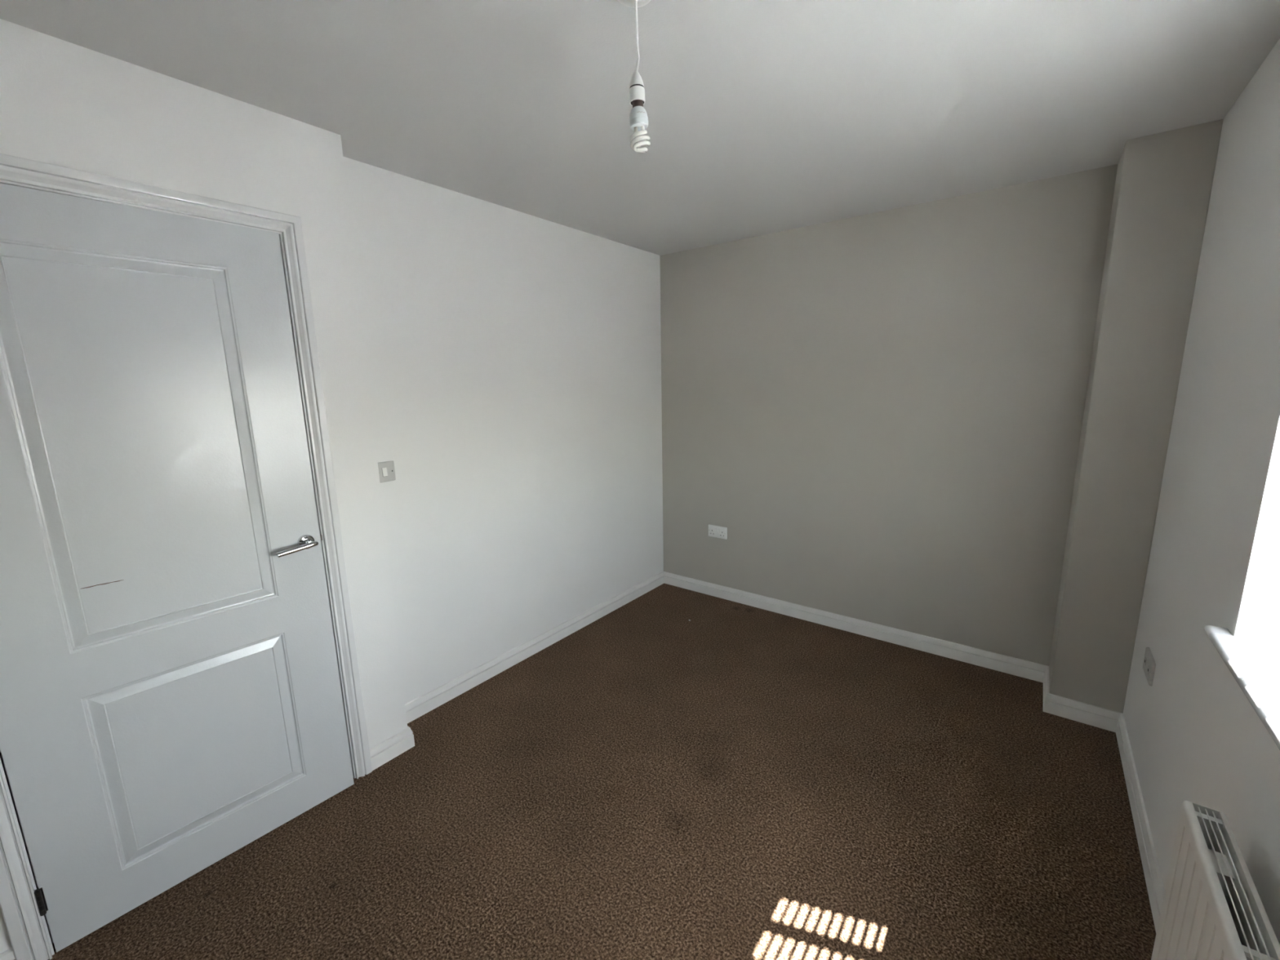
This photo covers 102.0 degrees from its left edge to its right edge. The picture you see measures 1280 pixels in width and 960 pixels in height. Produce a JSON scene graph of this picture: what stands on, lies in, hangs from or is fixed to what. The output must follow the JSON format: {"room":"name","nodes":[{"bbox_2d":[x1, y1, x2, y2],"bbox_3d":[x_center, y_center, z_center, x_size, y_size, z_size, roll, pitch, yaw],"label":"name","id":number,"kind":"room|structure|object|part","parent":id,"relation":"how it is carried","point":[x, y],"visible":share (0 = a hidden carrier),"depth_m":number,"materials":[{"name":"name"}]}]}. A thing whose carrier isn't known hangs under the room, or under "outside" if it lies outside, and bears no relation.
{"room":"empty bedroom","nodes":[
{"label":"empty bedroom","id":0,"kind":"room"},
{"bbox_2d":[0,18,407,953],"bbox_3d":[-1.629,0.107,1.388,0.172,2.400,1.776,7,13,37],"label":"wall","id":1,"kind":"structure","parent":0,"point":[63,103],"depth_m":1.64,"materials":[{"name":"white paint"}]},
{"bbox_2d":[0,182,354,952],"bbox_3d":[-1.379,0.261,1.542,0.097,2.019,0.803,8,14,39],"label":"door","id":2,"kind":"structure","parent":1,"relation":"in","point":[171,694],"depth_m":1.50,"materials":[{"name":"white paint"}]},
{"bbox_3d":[-1.399,-0.088,1.489,0.008,1.060,0.484,8,14,39],"label":"panel","id":3,"kind":"part","parent":2,"relation":"part of","materials":[{"name":"white paint"}]},
{"bbox_3d":[-1.381,0.839,1.662,0.008,0.561,0.484,8,14,39],"label":"panel","id":4,"kind":"part","parent":2,"relation":"part of","materials":[{"name":"white paint"}]},
{"bbox_3d":[-1.155,0.233,1.751,0.018,0.029,0.123,7,13,38],"label":"lever","id":5,"kind":"part","parent":2,"relation":"part of","materials":[{"name":"silver metal"}]},
{"bbox_2d":[0,153,372,959],"bbox_3d":[-1.456,0.220,1.603,0.170,2.093,0.928,7,13,37],"label":"door frame","id":6,"kind":"structure","parent":1,"relation":"attached to","point":[29,933],"depth_m":1.66,"materials":[{"name":"white paint"}]},
{"bbox_3d":[-1.660,0.296,1.218,0.018,2.093,0.056,7,13,37],"label":"architrave","id":7,"kind":"part","parent":6,"relation":"part of","materials":[{"name":"white paint"}]},
{"bbox_3d":[-1.415,-0.774,1.371,0.018,0.056,0.928,7,13,37],"label":"architrave","id":8,"kind":"part","parent":6,"relation":"part of","materials":[{"name":"white paint"}]},
{"bbox_3d":[-1.131,0.159,1.897,0.018,2.093,0.056,7,13,37],"label":"architrave","id":9,"kind":"part","parent":6,"relation":"part of","materials":[{"name":"white paint"}]},
{"bbox_2d":[0,727,414,959],"bbox_3d":[-1.528,1.250,1.549,0.015,0.090,1.791,7,13,37],"label":"baseboard","id":10,"kind":"structure","parent":1,"relation":"attached to","point":[385,751],"depth_m":2.16,"materials":[{"name":"white wood"}]},
{"bbox_2d":[342,156,663,704],"bbox_3d":[-1.141,-0.008,2.283,0.150,2.520,4.100,7,13,37],"label":"wall","id":11,"kind":"structure","parent":0,"point":[513,357],"depth_m":2.67,"materials":[{"name":"white paint"}]},
{"bbox_2d":[377,460,395,482],"bbox_3d":[-1.088,-0.035,2.213,0.014,0.086,0.086,7,13,37],"label":"light switch","id":12,"kind":"object","parent":11,"relation":"attached to","point":[386,468],"visible":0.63,"depth_m":2.21,"materials":[{"name":"white plastic"}]},
{"bbox_2d":[404,571,663,723],"bbox_3d":[-0.470,0.925,3.185,0.015,0.090,2.174,7,13,37],"label":"baseboard","id":13,"kind":"structure","parent":11,"relation":"attached to","point":[423,704],"depth_m":2.91,"materials":[{"name":"white wood"}]},
{"bbox_2d":[48,582,1155,959],"bbox_3d":[0.025,1.293,1.733,2.654,0.120,3.990,7,13,37],"label":"floor","id":14,"kind":"structure","parent":0,"point":[733,780],"depth_m":1.81,"materials":[{"name":"brown carpet"}]},
{"bbox_2d":[0,0,1279,255],"bbox_3d":[0.079,-1.186,1.192,3.170,0.150,4.250,7,13,37],"label":"ceiling","id":15,"kind":"structure","parent":0,"point":[766,117],"depth_m":1.54,"materials":[{"name":"white paint"}]},
{"bbox_2d":[617,0,650,106],"bbox_3d":[-0.010,-0.984,1.173,0.100,0.236,0.100,7,13,37],"label":"pendant light","id":16,"kind":"object","parent":15,"relation":"hanging from","point":[637,91],"visible":0.97,"depth_m":1.18,"materials":[{"name":"white plastic"}]},
{"bbox_2d":[629,99,650,152],"bbox_3d":[0.000,-0.825,1.203,0.048,0.118,0.048,-7,12,-27],"label":"bulb","id":17,"kind":"object","parent":16,"relation":"attached to","point":[638,118],"visible":1,"depth_m":1.19,"materials":[{"name":"glass"}]},
{"bbox_2d":[659,164,1117,666],"bbox_3d":[1.348,-0.196,3.034,3.170,2.520,0.150,7,13,37],"label":"wall","id":18,"kind":"structure","parent":0,"point":[880,414],"depth_m":2.86,"materials":[{"name":"grey paint"}]},
{"bbox_2d":[708,524,727,539],"bbox_3d":[0.547,0.367,3.666,0.148,0.086,0.014,7,13,37],"label":"double socket","id":19,"kind":"object","parent":18,"relation":"attached to","point":[717,531],"visible":1,"depth_m":3.66,"materials":[{"name":"white plastic"}]},
{"bbox_2d":[663,571,1047,682],"bbox_3d":[1.118,0.869,3.322,2.364,0.090,0.015,7,13,37],"label":"baseboard","id":20,"kind":"structure","parent":18,"relation":"attached to","point":[992,660],"depth_m":3.10,"materials":[{"name":"white wood"}]},
{"bbox_2d":[1048,119,1222,713],"bbox_3d":[2.051,-0.119,2.220,0.250,2.400,0.288,7,13,37],"label":"wall pier","id":21,"kind":"object","parent":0,"point":[1162,189],"visible":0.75,"depth_m":2.08,"materials":[{"name":"grey paint"}]},
{"bbox_2d":[1043,666,1049,706],"bbox_3d":[1.963,1.005,2.506,0.015,0.090,0.303,7,13,37],"label":"baseboard","id":22,"kind":"structure","parent":21,"relation":"attached to","point":[1046,679],"depth_m":2.49,"materials":[{"name":"white wood"}]},
{"bbox_2d":[1043,693,1121,732],"bbox_3d":[1.975,1.040,2.318,0.266,0.090,0.015,7,13,37],"label":"baseboard","id":23,"kind":"object","parent":21,"relation":"attached to","point":[1086,713],"visible":0.93,"depth_m":2.31,"materials":[{"name":"white wood"}]},
{"bbox_2d":[1123,38,1279,945],"bbox_3d":[1.202,0.260,0.608,0.406,2.520,3.950,7,13,37],"label":"wall","id":24,"kind":"structure","parent":0,"point":[1195,736],"depth_m":1.43,"materials":[{"name":"grey paint"}]},
{"bbox_2d":[1115,713,1164,933],"bbox_3d":[0.968,1.338,0.823,0.015,0.090,3.662,7,13,37],"label":"baseboard","id":25,"kind":"structure","parent":24,"relation":"attached to","point":[1153,880],"depth_m":1.72,"materials":[{"name":"white wood"}]},
{"bbox_2d":[1142,647,1155,686],"bbox_3d":[1.860,0.680,1.896,0.011,0.086,0.150,7,13,37],"label":"wall plate","id":26,"kind":"object","parent":24,"relation":"attached to","point":[1148,664],"visible":1,"depth_m":1.87,"materials":[{"name":"white plastic"}]},
{"bbox_2d":[1151,800,1279,959],"bbox_3d":[0.923,1.052,0.789,0.098,0.666,0.878,7,13,37],"label":"radiator","id":27,"kind":"object","parent":24,"relation":"attached to","point":[1212,908],"visible":1,"depth_m":0.95,"materials":[{"name":"white metal"}]},
{"bbox_2d":[1208,848,1235,896],"bbox_3d":[1.083,0.737,0.979,0.038,0.040,0.060,7,13,37],"label":"grille","id":28,"kind":"object","parent":27,"relation":"attached to","point":[1225,854],"depth_m":0.96,"materials":[{"name":"white metal"}]},
{"bbox_2d":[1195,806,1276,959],"bbox_3d":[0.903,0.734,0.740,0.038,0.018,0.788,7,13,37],"label":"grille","id":29,"kind":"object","parent":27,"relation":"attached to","point":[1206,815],"depth_m":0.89,"materials":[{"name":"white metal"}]},
{"bbox_3d":[0.928,1.017,0.778,0.011,0.590,0.800,7,13,37],"label":"panel","id":30,"kind":"part","parent":27,"relation":"part of","materials":[{"name":"white metal"}]},
{"bbox_2d":[1204,625,1279,750],"bbox_3d":[1.100,0.469,0.744,0.201,0.022,1.213,7,13,37],"label":"window sill","id":31,"kind":"structure","parent":24,"relation":"attached to","point":[1254,664],"depth_m":1.08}
]}

